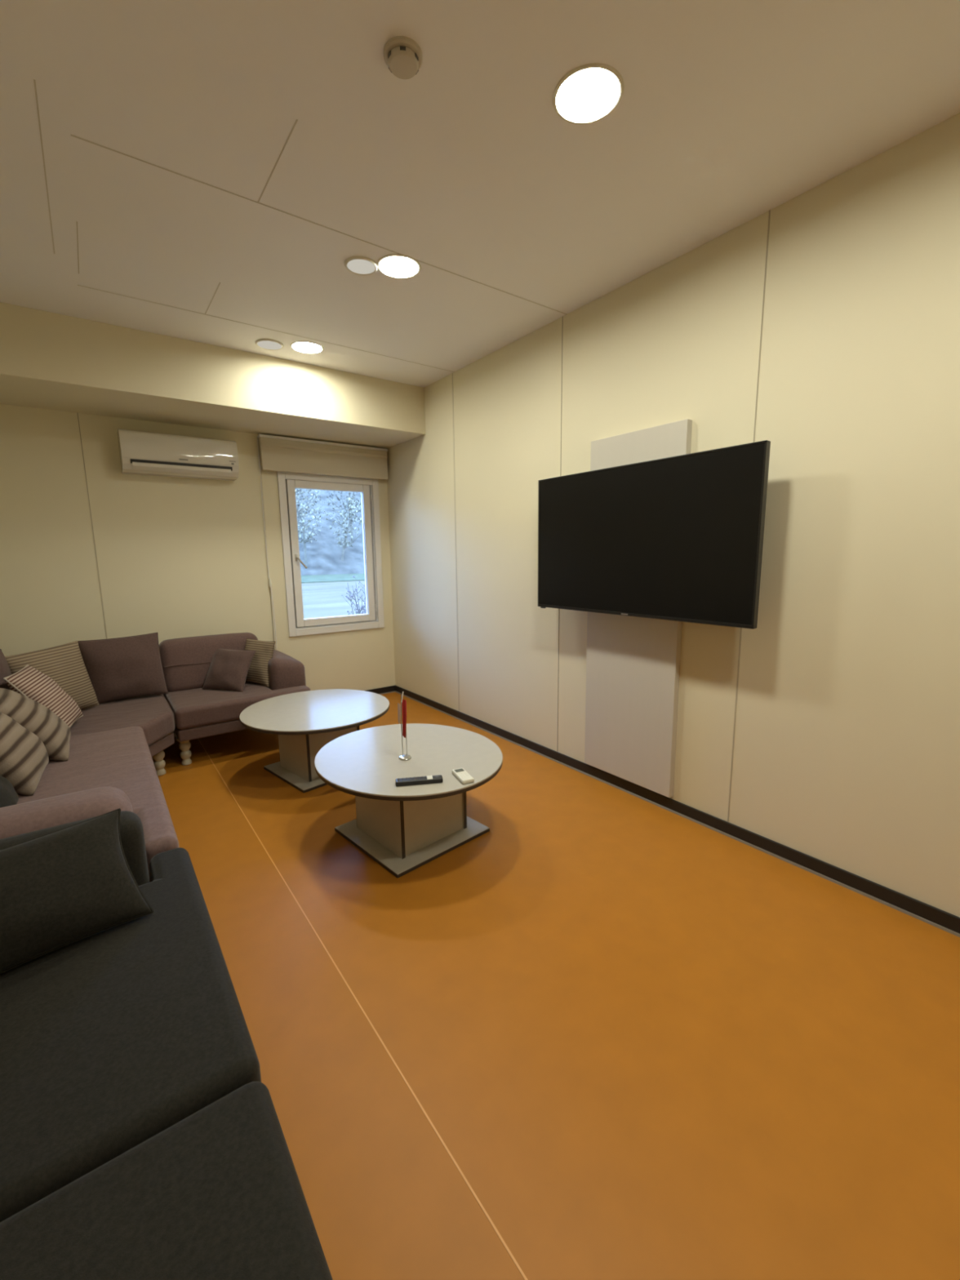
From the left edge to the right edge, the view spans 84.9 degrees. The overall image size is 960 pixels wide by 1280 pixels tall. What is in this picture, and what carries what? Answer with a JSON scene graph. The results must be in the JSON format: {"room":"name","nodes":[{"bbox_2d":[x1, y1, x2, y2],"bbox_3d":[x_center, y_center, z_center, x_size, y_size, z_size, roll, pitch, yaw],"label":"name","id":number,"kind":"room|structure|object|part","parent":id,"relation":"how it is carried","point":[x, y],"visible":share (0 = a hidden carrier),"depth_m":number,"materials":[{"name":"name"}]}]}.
{"room":"lounge","nodes":[
{"label":"lounge","id":0,"kind":"room"},
{"bbox_2d":[0,403,395,690],"bbox_3d":[-2.318,-0.669,4.296,3.424,2.790,0.150,-8,11,-36],"label":"wall","id":1,"kind":"structure","parent":0,"point":[177,557],"depth_m":3.99,"materials":[{"name":"paint"}]},
{"bbox_2d":[76,413,106,639],"bbox_3d":[-2.810,-0.438,3.870,0.006,2.345,0.002,-8,11,-36],"label":"trim","id":2,"kind":"structure","parent":1,"relation":"attached to","point":[77,413],"depth_m":3.80,"materials":[{"name":"beige"}]},
{"bbox_2d":[116,428,239,480],"bbox_3d":[-2.274,-1.398,3.987,0.770,0.288,0.214,-8,11,-36],"label":"air conditioner","id":3,"kind":"object","parent":1,"relation":"attached to","point":[140,452],"visible":1,"depth_m":3.90,"materials":[{"name":"beige plastic"}]},
{"bbox_3d":[-2.223,-1.422,3.913,0.766,0.187,0.038,-8,11,-36],"label":"panel","id":4,"kind":"part","parent":3,"relation":"part of","materials":[{"name":"beige plastic"}]},
{"bbox_2d":[130,458,232,471],"bbox_3d":[-2.220,-1.310,3.929,0.670,0.032,0.022,-8,11,-36],"label":"vent","id":5,"kind":"object","parent":3,"relation":"attached to","point":[181,464],"depth_m":3.91,"materials":[{"name":"black"}]},
{"bbox_2d":[0,302,425,448],"bbox_3d":[-2.067,-1.805,3.742,3.424,0.375,0.750,-8,11,-36],"label":"soffit","id":6,"kind":"object","parent":1,"relation":"attached to","point":[51,361],"depth_m":3.50,"materials":[{"name":"paint"}]},
{"bbox_2d":[257,438,275,649],"bbox_3d":[-1.841,-0.566,4.572,0.004,2.345,0.002,-8,11,-36],"label":"trim","id":7,"kind":"structure","parent":1,"relation":"attached to","point":[258,438],"depth_m":4.49,"materials":[{"name":"beige"}]},
{"bbox_2d":[276,471,384,636],"bbox_3d":[-1.368,-0.792,4.910,0.940,1.440,0.139,-8,11,-36],"label":"window","id":8,"kind":"structure","parent":1,"relation":"in","point":[287,482],"depth_m":4.87,"materials":[{"name":"white plastic"}]},
{"bbox_3d":[-1.601,-0.703,4.697,0.091,0.130,0.054,-8,11,-36],"label":"handle","id":9,"kind":"part","parent":8,"relation":"part of","materials":[{"name":"beige paint"}]},
{"bbox_2d":[257,434,387,648],"bbox_3d":[-1.358,-0.872,4.826,1.174,1.805,0.095,-8,11,-36],"label":"window blind","id":10,"kind":"object","parent":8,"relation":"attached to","point":[277,453],"visible":1,"depth_m":4.62,"materials":[{"name":"beige fabric"}]},
{"bbox_3d":[-1.840,-1.091,4.458,0.014,1.170,0.012,-8,11,-36],"label":"pull cord","id":11,"kind":"part","parent":10,"relation":"part of","materials":[{"name":"white plastic"}]},
{"bbox_3d":[-1.824,-0.496,4.559,0.026,0.072,0.026,-8,11,-36],"label":"cord pull","id":12,"kind":"part","parent":10,"relation":"part of","materials":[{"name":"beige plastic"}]},
{"bbox_3d":[-1.370,-1.752,4.690,1.166,0.023,0.080,-8,11,-36],"label":"head rail","id":13,"kind":"part","parent":10,"relation":"part of","materials":[{"name":"white plastic"}]},
{"bbox_2d":[365,685,395,693],"bbox_3d":[-2.257,0.680,4.445,3.410,0.057,0.014,-8,11,-36],"label":"baseboard","id":14,"kind":"structure","parent":1,"relation":"attached to","point":[392,688],"depth_m":5.36,"materials":[{"name":"black"}]},
{"bbox_2d":[378,690,395,694],"bbox_3d":[-2.257,0.714,4.449,3.406,0.011,0.017,-8,11,-36],"label":"trim","id":15,"kind":"structure","parent":1,"relation":"attached to","point":[394,691],"depth_m":5.38,"materials":[{"name":"grey"}]},
{"bbox_2d":[0,0,959,387],"bbox_3d":[-0.395,-1.703,1.454,3.724,0.120,6.700,-8,11,-36],"label":"ceiling","id":16,"kind":"structure","parent":0,"point":[727,113],"depth_m":1.81,"materials":[{"name":"paint"}]},
{"bbox_2d":[33,79,54,253],"bbox_3d":[-1.633,-1.710,1.975,0.004,0.001,1.100,-8,11,-36],"label":"trim","id":17,"kind":"structure","parent":16,"relation":"attached to","point":[34,81],"depth_m":1.83,"materials":[{"name":"beige"}]},
{"bbox_2d":[75,221,79,273],"bbox_3d":[-1.829,-1.775,2.385,0.004,0.001,0.500,-8,11,-36],"label":"trim","id":18,"kind":"structure","parent":16,"relation":"attached to","point":[76,221],"depth_m":2.35,"materials":[{"name":"beige"}]},
{"bbox_2d":[204,282,220,314],"bbox_3d":[-1.461,-1.858,2.860,0.004,0.001,0.440,-8,11,-36],"label":"trim","id":19,"kind":"structure","parent":16,"relation":"attached to","point":[220,282],"depth_m":2.84,"materials":[{"name":"beige"}]},
{"bbox_2d":[77,284,454,372],"bbox_3d":[-1.131,-1.945,3.369,2.324,0.001,0.006,-8,11,-36],"label":"trim","id":20,"kind":"structure","parent":16,"relation":"attached to","point":[77,285],"depth_m":3.16,"materials":[{"name":"beige"}]},
{"bbox_2d":[255,338,284,350],"bbox_3d":[-1.393,-1.954,3.472,0.176,0.010,0.176,-8,11,-36],"label":"recessed light","id":21,"kind":"object","parent":16,"relation":"in","point":[265,344],"visible":1,"depth_m":3.46,"materials":[{"name":"beige plastic"}]},
{"bbox_2d":[257,340,281,349],"bbox_3d":[-1.393,-1.952,3.473,0.158,0.004,0.158,-9,12,-40],"label":"diffuser","id":22,"kind":"object","parent":21,"relation":"attached to","point":[265,344],"depth_m":3.46,"materials":[{"name":"white plastic"}]},
{"bbox_2d":[257,119,297,203],"bbox_3d":[-0.736,-1.708,1.887,0.004,0.001,0.495,-8,11,-36],"label":"trim","id":23,"kind":"structure","parent":16,"relation":"attached to","point":[296,120],"depth_m":1.86,"materials":[{"name":"beige"}]},
{"bbox_2d":[290,341,324,354],"bbox_3d":[-1.165,-1.979,3.533,0.216,0.023,0.216,-8,11,-36],"label":"recessed light","id":24,"kind":"object","parent":16,"relation":"in","point":[304,347],"visible":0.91,"depth_m":3.56,"materials":[{"name":"beige plastic"}]},
{"bbox_2d":[292,342,321,351],"bbox_3d":[-1.165,-1.986,3.532,0.193,0.009,0.193,-8,11,-36],"label":"diffuser","id":25,"kind":"object","parent":24,"relation":"attached to","point":[297,346],"depth_m":3.54,"materials":[{"name":"white plastic"}]},
{"bbox_2d":[71,134,566,314],"bbox_3d":[-0.422,-1.799,2.418,2.324,0.001,0.006,-8,11,-36],"label":"trim","id":26,"kind":"structure","parent":16,"relation":"attached to","point":[71,135],"depth_m":2.13,"materials":[{"name":"beige"}]},
{"bbox_2d":[344,256,377,275],"bbox_3d":[-0.575,-1.813,2.543,0.156,0.010,0.156,-8,11,-36],"label":"recessed light","id":27,"kind":"object","parent":16,"relation":"in","point":[361,265],"visible":1,"depth_m":2.53,"materials":[{"name":"beige plastic"}]},
{"bbox_2d":[346,259,375,274],"bbox_3d":[-0.575,-1.810,2.543,0.140,0.004,0.140,-3,10,-14],"label":"diffuser","id":28,"kind":"object","parent":27,"relation":"attached to","point":[355,266],"depth_m":2.54,"materials":[{"name":"white plastic"}]},
{"bbox_2d":[376,253,421,278],"bbox_3d":[-0.396,-1.829,2.558,0.216,0.023,0.216,-8,11,-36],"label":"recessed light","id":29,"kind":"object","parent":16,"relation":"in","point":[393,265],"visible":0.91,"depth_m":2.57,"materials":[{"name":"beige plastic"}]},
{"bbox_2d":[378,256,417,275],"bbox_3d":[-0.396,-1.836,2.557,0.193,0.009,0.193,-8,11,-36],"label":"diffuser","id":30,"kind":"object","parent":29,"relation":"attached to","point":[388,265],"depth_m":2.57,"materials":[{"name":"white plastic"}]},
{"bbox_2d":[383,35,422,79],"bbox_3d":[-0.216,-1.631,1.479,0.108,0.033,0.108,-8,11,-36],"label":"smoke detector","id":31,"kind":"object","parent":16,"relation":"attached to","point":[402,55],"visible":1,"depth_m":1.46,"materials":[{"name":"beige plastic"}]},
{"bbox_2d":[552,62,624,124],"bbox_3d":[0.332,-1.684,1.614,0.216,0.023,0.216,-8,11,-36],"label":"recessed light","id":32,"kind":"object","parent":16,"relation":"in","point":[588,93],"visible":1,"depth_m":1.62,"materials":[{"name":"beige plastic"}]},
{"bbox_2d":[151,692,959,1279],"bbox_3d":[-0.357,1.169,1.925,3.724,0.120,6.700,-8,11,-36],"label":"floor","id":33,"kind":"structure","parent":0,"point":[650,1042],"depth_m":1.54,"materials":[{"name":"plastic"}]},
{"bbox_2d":[0,725,178,881],"bbox_3d":[-1.928,0.665,2.117,1.066,0.852,1.583,-8,11,-36],"label":"sofa","id":34,"kind":"object","parent":33,"relation":"on","point":[105,771],"visible":0.44,"depth_m":2.13,"materials":[{"name":"fabric"}]},
{"bbox_2d":[0,775,18,807],"bbox_3d":[-1.789,0.559,1.859,0.212,0.235,0.380,-8,12,-39],"label":"throw cushion","id":35,"kind":"object","parent":34,"relation":"on","point":[8,795],"visible":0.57,"depth_m":1.89,"materials":[{"name":"fabric"}]},
{"bbox_2d":[0,712,48,795],"bbox_3d":[-2.010,0.448,2.185,0.296,0.348,0.380,-7,11,-32],"label":"throw cushion","id":36,"kind":"object","parent":34,"relation":"on","point":[24,757],"visible":0.97,"depth_m":2.13,"materials":[{"name":"beige fabric"}]},
{"bbox_2d":[0,688,71,760],"bbox_3d":[-2.185,0.403,2.535,0.307,0.331,0.420,-8,12,-36],"label":"throw cushion","id":37,"kind":"object","parent":34,"relation":"on","point":[33,716],"visible":0.74,"depth_m":2.45,"materials":[{"name":"beige fabric"}]},
{"bbox_3d":[-1.583,0.724,1.605,0.890,0.352,0.257,-8,11,-36],"label":"arm","id":38,"kind":"part","parent":34,"relation":"part of","materials":[{"name":"fabric"}]},
{"bbox_2d":[70,693,174,776],"bbox_3d":[-2.683,0.530,3.316,1.238,0.750,1.170,-8,11,-36],"label":"sofa","id":39,"kind":"object","parent":33,"relation":"on","point":[153,713],"visible":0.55,"depth_m":3.33,"materials":[{"name":"fabric"}]},
{"bbox_2d":[0,648,11,689],"bbox_3d":[-2.606,0.300,2.834,0.135,0.448,0.455,-6,10,-27],"label":"throw cushion","id":40,"kind":"object","parent":39,"relation":"on","point":[5,671],"visible":0.24,"depth_m":2.84,"materials":[{"name":"brown fabric"}]},
{"bbox_2d":[3,664,83,728],"bbox_3d":[-2.439,0.329,2.952,0.251,0.342,0.395,-5,10,-25],"label":"throw cushion","id":41,"kind":"object","parent":39,"relation":"on","point":[28,682],"visible":0.66,"depth_m":2.88,"materials":[{"name":"beige fabric"}]},
{"bbox_2d":[4,640,98,709],"bbox_3d":[-2.639,0.266,3.255,0.165,0.460,0.500,1,9,8],"label":"throw cushion","id":42,"kind":"object","parent":39,"relation":"on","point":[64,664],"visible":0.51,"depth_m":3.27,"materials":[{"name":"beige fabric"}]},
{"bbox_2d":[70,693,174,745],"bbox_3d":[-2.517,0.557,3.306,0.988,0.147,0.930,-8,11,-36],"label":"seat cushion","id":43,"kind":"object","parent":39,"relation":"on","point":[152,713],"depth_m":3.31,"materials":[{"name":"brown fabric"}]},
{"bbox_2d":[78,632,168,703],"bbox_3d":[-2.489,0.198,3.663,0.496,0.459,0.184,-7,11,-32],"label":"throw cushion","id":44,"kind":"object","parent":39,"relation":"on","point":[126,667],"visible":0.83,"depth_m":3.61,"materials":[{"name":"brown fabric"}]},
{"bbox_3d":[-2.098,0.785,3.427,0.100,0.197,0.100,-8,11,-36],"label":"leg","id":45,"kind":"part","parent":39,"relation":"part of","materials":[{"name":"beige wood"}]},
{"bbox_2d":[0,810,333,1279],"bbox_3d":[-0.836,0.866,0.679,1.063,0.893,1.950,-8,11,-36],"label":"sofa","id":46,"kind":"object","parent":33,"relation":"on","point":[142,1137],"visible":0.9,"depth_m":0.90,"materials":[{"name":"fabric"}]},
{"bbox_3d":[-1.393,0.744,1.359,0.905,0.380,0.149,-8,11,-36],"label":"arm","id":47,"kind":"part","parent":46,"relation":"part of","materials":[{"name":"fabric"}]},
{"bbox_2d":[0,808,153,973],"bbox_3d":[-1.134,0.641,1.258,0.212,0.254,0.550,8,13,44],"label":"throw cushion","id":48,"kind":"object","parent":46,"relation":"on","point":[64,886],"visible":1,"depth_m":1.29,"materials":[{"name":"fabric"}]},
{"bbox_2d":[0,847,261,1222],"bbox_3d":[-1.012,0.857,1.161,0.783,0.160,0.972,-8,11,-36],"label":"seat cushion","id":49,"kind":"object","parent":46,"relation":"on","point":[111,1038],"depth_m":1.04,"materials":[{"name":"fabric"}]},
{"bbox_2d":[0,1080,333,1279],"bbox_3d":[-0.432,0.977,0.383,0.783,0.160,0.972,-8,11,-36],"label":"seat cushion","id":50,"kind":"object","parent":46,"relation":"on","point":[212,1189],"depth_m":0.77,"materials":[{"name":"fabric"}]},
{"bbox_2d":[159,631,310,765],"bbox_3d":[-1.887,0.372,4.049,0.943,0.805,0.910,-8,11,-36],"label":"sofa","id":51,"kind":"object","parent":33,"relation":"on","point":[198,713],"visible":0.58,"depth_m":3.88,"materials":[{"name":"fabric"}]},
{"bbox_3d":[-2.019,0.756,3.595,0.100,0.197,0.100,-8,11,-36],"label":"leg","id":52,"kind":"part","parent":51,"relation":"part of","materials":[{"name":"beige wood"}]},
{"bbox_2d":[159,631,257,691],"bbox_3d":[-2.097,0.163,4.111,0.723,0.407,0.231,-8,11,-36],"label":"cushion","id":53,"kind":"object","parent":51,"relation":"on","point":[186,661],"depth_m":3.95,"materials":[{"name":"brown fabric"}]},
{"bbox_2d":[202,648,256,692],"bbox_3d":[-1.896,0.224,3.964,0.359,0.295,0.203,2,10,16],"label":"throw cushion","id":54,"kind":"object","parent":51,"relation":"on","point":[228,668],"visible":1,"depth_m":3.92,"materials":[{"name":"brown fabric"}]},
{"bbox_2d":[164,682,310,729],"bbox_3d":[-1.821,0.440,3.963,0.910,0.147,0.680,-8,11,-36],"label":"seat cushion","id":55,"kind":"object","parent":51,"relation":"on","point":[194,707],"depth_m":3.66,"materials":[{"name":"brown fabric"}]},
{"bbox_2d":[244,638,275,686],"bbox_3d":[-1.738,0.173,4.091,0.336,0.340,0.142,5,11,31],"label":"throw cushion","id":56,"kind":"object","parent":51,"relation":"on","point":[258,672],"visible":0.75,"depth_m":4.03,"materials":[{"name":"beige fabric"}]},
{"bbox_3d":[-1.662,0.314,4.308,0.267,0.454,0.750,-8,11,-36],"label":"arm","id":57,"kind":"part","parent":51,"relation":"part of","materials":[{"name":"brown fabric"}]},
{"bbox_2d":[239,688,389,793],"bbox_3d":[-1.068,0.649,3.483,0.947,0.420,0.931,8,13,43],"label":"coffee table","id":58,"kind":"object","parent":33,"relation":"on","point":[304,722],"visible":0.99,"depth_m":3.32,"materials":[{"name":"white"}]},
{"bbox_3d":[-1.065,0.849,3.515,0.540,0.016,0.540,8,13,43],"label":"plate","id":59,"kind":"part","parent":58,"relation":"part of","materials":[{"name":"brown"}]},
{"bbox_2d":[198,738,527,1279],"bbox_3d":[-0.498,1.128,1.813,0.004,0.001,6.400,-8,11,-36],"label":"floor seam","id":60,"kind":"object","parent":33,"relation":"attached to","point":[326,949],"depth_m":1.40,"materials":[{"name":"orange"}]},
{"bbox_2d":[314,723,502,878],"bbox_3d":[-0.353,0.774,2.661,0.887,0.420,0.983,-9,13,-43],"label":"coffee table","id":61,"kind":"object","parent":33,"relation":"on","point":[403,829],"visible":0.94,"depth_m":2.52,"materials":[{"name":"white"}]},
{"bbox_2d":[397,691,411,760],"bbox_3d":[-0.368,0.413,2.535,0.060,0.336,0.060,-8,11,-36],"label":"table flag","id":62,"kind":"object","parent":61,"relation":"on","point":[406,757],"visible":1,"depth_m":2.53,"materials":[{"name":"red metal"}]},
{"bbox_3d":[-0.350,0.974,2.694,0.566,0.016,0.566,-9,13,-43],"label":"plate","id":63,"kind":"part","parent":61,"relation":"part of","materials":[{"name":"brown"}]},
{"bbox_2d":[395,774,443,786],"bbox_3d":[-0.265,0.611,2.282,0.204,0.023,0.044,-2,9,-10],"label":"remote control","id":64,"kind":"object","parent":61,"relation":"on","point":[428,779],"visible":1,"depth_m":2.27,"materials":[{"name":"black plastic"}]},
{"bbox_2d":[451,768,474,784],"bbox_3d":[-0.077,0.602,2.328,0.056,0.020,0.136,-5,10,-23],"label":"remote control","id":65,"kind":"object","parent":61,"relation":"on","point":[460,774],"visible":1,"depth_m":2.30,"materials":[{"name":"beige plastic"}]},
{"bbox_2d":[386,112,959,917],"bbox_3d":[1.063,-0.457,2.732,0.150,2.790,6.700,-8,11,-36],"label":"wall","id":66,"kind":"structure","parent":0,"point":[846,751],"depth_m":2.25,"materials":[{"name":"paint"}]},
{"bbox_2d":[452,373,459,711],"bbox_3d":[-0.197,-0.731,4.290,0.002,2.720,0.006,-8,11,-36],"label":"trim","id":67,"kind":"structure","parent":66,"relation":"attached to","point":[452,373],"depth_m":4.27,"materials":[{"name":"beige"}]},
{"bbox_2d":[556,315,563,751],"bbox_3d":[0.509,-0.585,3.343,0.002,2.720,0.006,-8,11,-36],"label":"trim","id":68,"kind":"structure","parent":66,"relation":"attached to","point":[562,316],"depth_m":3.25,"materials":[{"name":"beige"}]},
{"bbox_2d":[584,418,692,797],"bbox_3d":[0.844,-0.144,2.928,0.040,1.940,0.610,-8,11,-36],"label":"wall panel","id":69,"kind":"object","parent":66,"relation":"attached to","point":[633,663],"visible":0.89,"depth_m":2.92,"materials":[{"name":"laminate"}]},
{"bbox_2d":[537,440,770,629],"bbox_3d":[0.813,-0.513,2.757,0.131,0.780,1.355,-8,11,-36],"label":"television","id":70,"kind":"object","parent":69,"relation":"attached to","point":[678,538],"visible":1,"depth_m":2.56,"materials":[{"name":"black plastic"}]},
{"bbox_2d":[394,684,959,933],"bbox_3d":[1.014,0.890,2.904,0.014,0.057,6.400,-8,11,-36],"label":"baseboard","id":71,"kind":"structure","parent":66,"relation":"attached to","point":[940,917],"depth_m":2.54,"materials":[{"name":"black"}]},
{"bbox_2d":[395,690,959,937],"bbox_3d":[1.013,0.923,2.908,0.017,0.011,6.400,-8,11,-36],"label":"trim","id":72,"kind":"structure","parent":66,"relation":"attached to","point":[868,895],"depth_m":2.55,"materials":[{"name":"grey"}]},
{"bbox_2d":[727,209,770,822],"bbox_3d":[1.218,-0.438,2.392,0.002,2.720,0.006,-8,11,-36],"label":"trim","id":73,"kind":"structure","parent":66,"relation":"attached to","point":[770,210],"depth_m":2.30,"materials":[{"name":"beige"}]},
{"label":"outside","id":74,"kind":"structure","parent":0,"visible":0},
{"bbox_2d":[301,573,364,582],"bbox_3d":[-11.919,-4.808,41.270,150.000,0.250,13.000,-8,11,-36],"label":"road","id":75,"kind":"structure","parent":74,"point":[339,577],"depth_m":39.54,"materials":[{"name":"white snow"}]},
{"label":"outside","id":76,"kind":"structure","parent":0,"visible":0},
{"bbox_2d":[301,580,366,618],"bbox_3d":[0.476,-2.220,24.642,150.000,0.200,28.800,-8,11,-36],"label":"ground","id":77,"kind":"structure","parent":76,"point":[322,599],"depth_m":21.20,"materials":[{"name":"white snow"}]},
{"bbox_2d":[342,575,366,614],"bbox_3d":[-1.833,-0.344,8.597,0.730,1.390,0.947,-8,11,-36],"label":"shrub","id":78,"kind":"object","parent":77,"relation":"on","point":[353,576],"visible":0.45,"depth_m":8.46,"materials":[{"name":"grey plant"}]},
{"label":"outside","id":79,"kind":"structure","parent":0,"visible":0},
{"bbox_2d":[295,488,364,575],"bbox_3d":[-20.892,-18.749,68.248,130.000,18.769,45.000,-8,11,-36],"label":"hillside","id":80,"kind":"structure","parent":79,"point":[323,555],"depth_m":52.75,"materials":[{"name":"white snow"}]},
{"bbox_2d":[295,488,323,537],"bbox_3d":[-17.795,-13.416,51.317,4.806,7.739,5.046,-8,11,-36],"label":"tree","id":81,"kind":"object","parent":80,"relation":"on","point":[301,491],"visible":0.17,"depth_m":51.36,"materials":[{"name":"white plant"}]},
{"bbox_2d":[295,488,328,568],"bbox_3d":[-15.552,-9.900,46.590,4.368,8.273,4.172,2,10,14],"label":"tree","id":82,"kind":"object","parent":80,"relation":"on","point":[303,525],"visible":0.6,"depth_m":46.47,"materials":[{"name":"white plant"}]},
{"bbox_2d":[325,490,362,542],"bbox_3d":[-13.144,-13.259,53.645,4.760,7.758,4.961,-8,11,-36],"label":"tree","id":83,"kind":"object","parent":80,"relation":"on","point":[334,491],"visible":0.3,"depth_m":53.58,"materials":[{"name":"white plant"}]},
{"bbox_2d":[328,496,362,560],"bbox_3d":[-12.595,-9.945,50.012,3.445,7.231,3.648,-8,11,-36],"label":"tree","id":84,"kind":"object","parent":80,"relation":"on","point":[344,545],"visible":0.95,"depth_m":49.78,"materials":[{"name":"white plant"}]}
]}

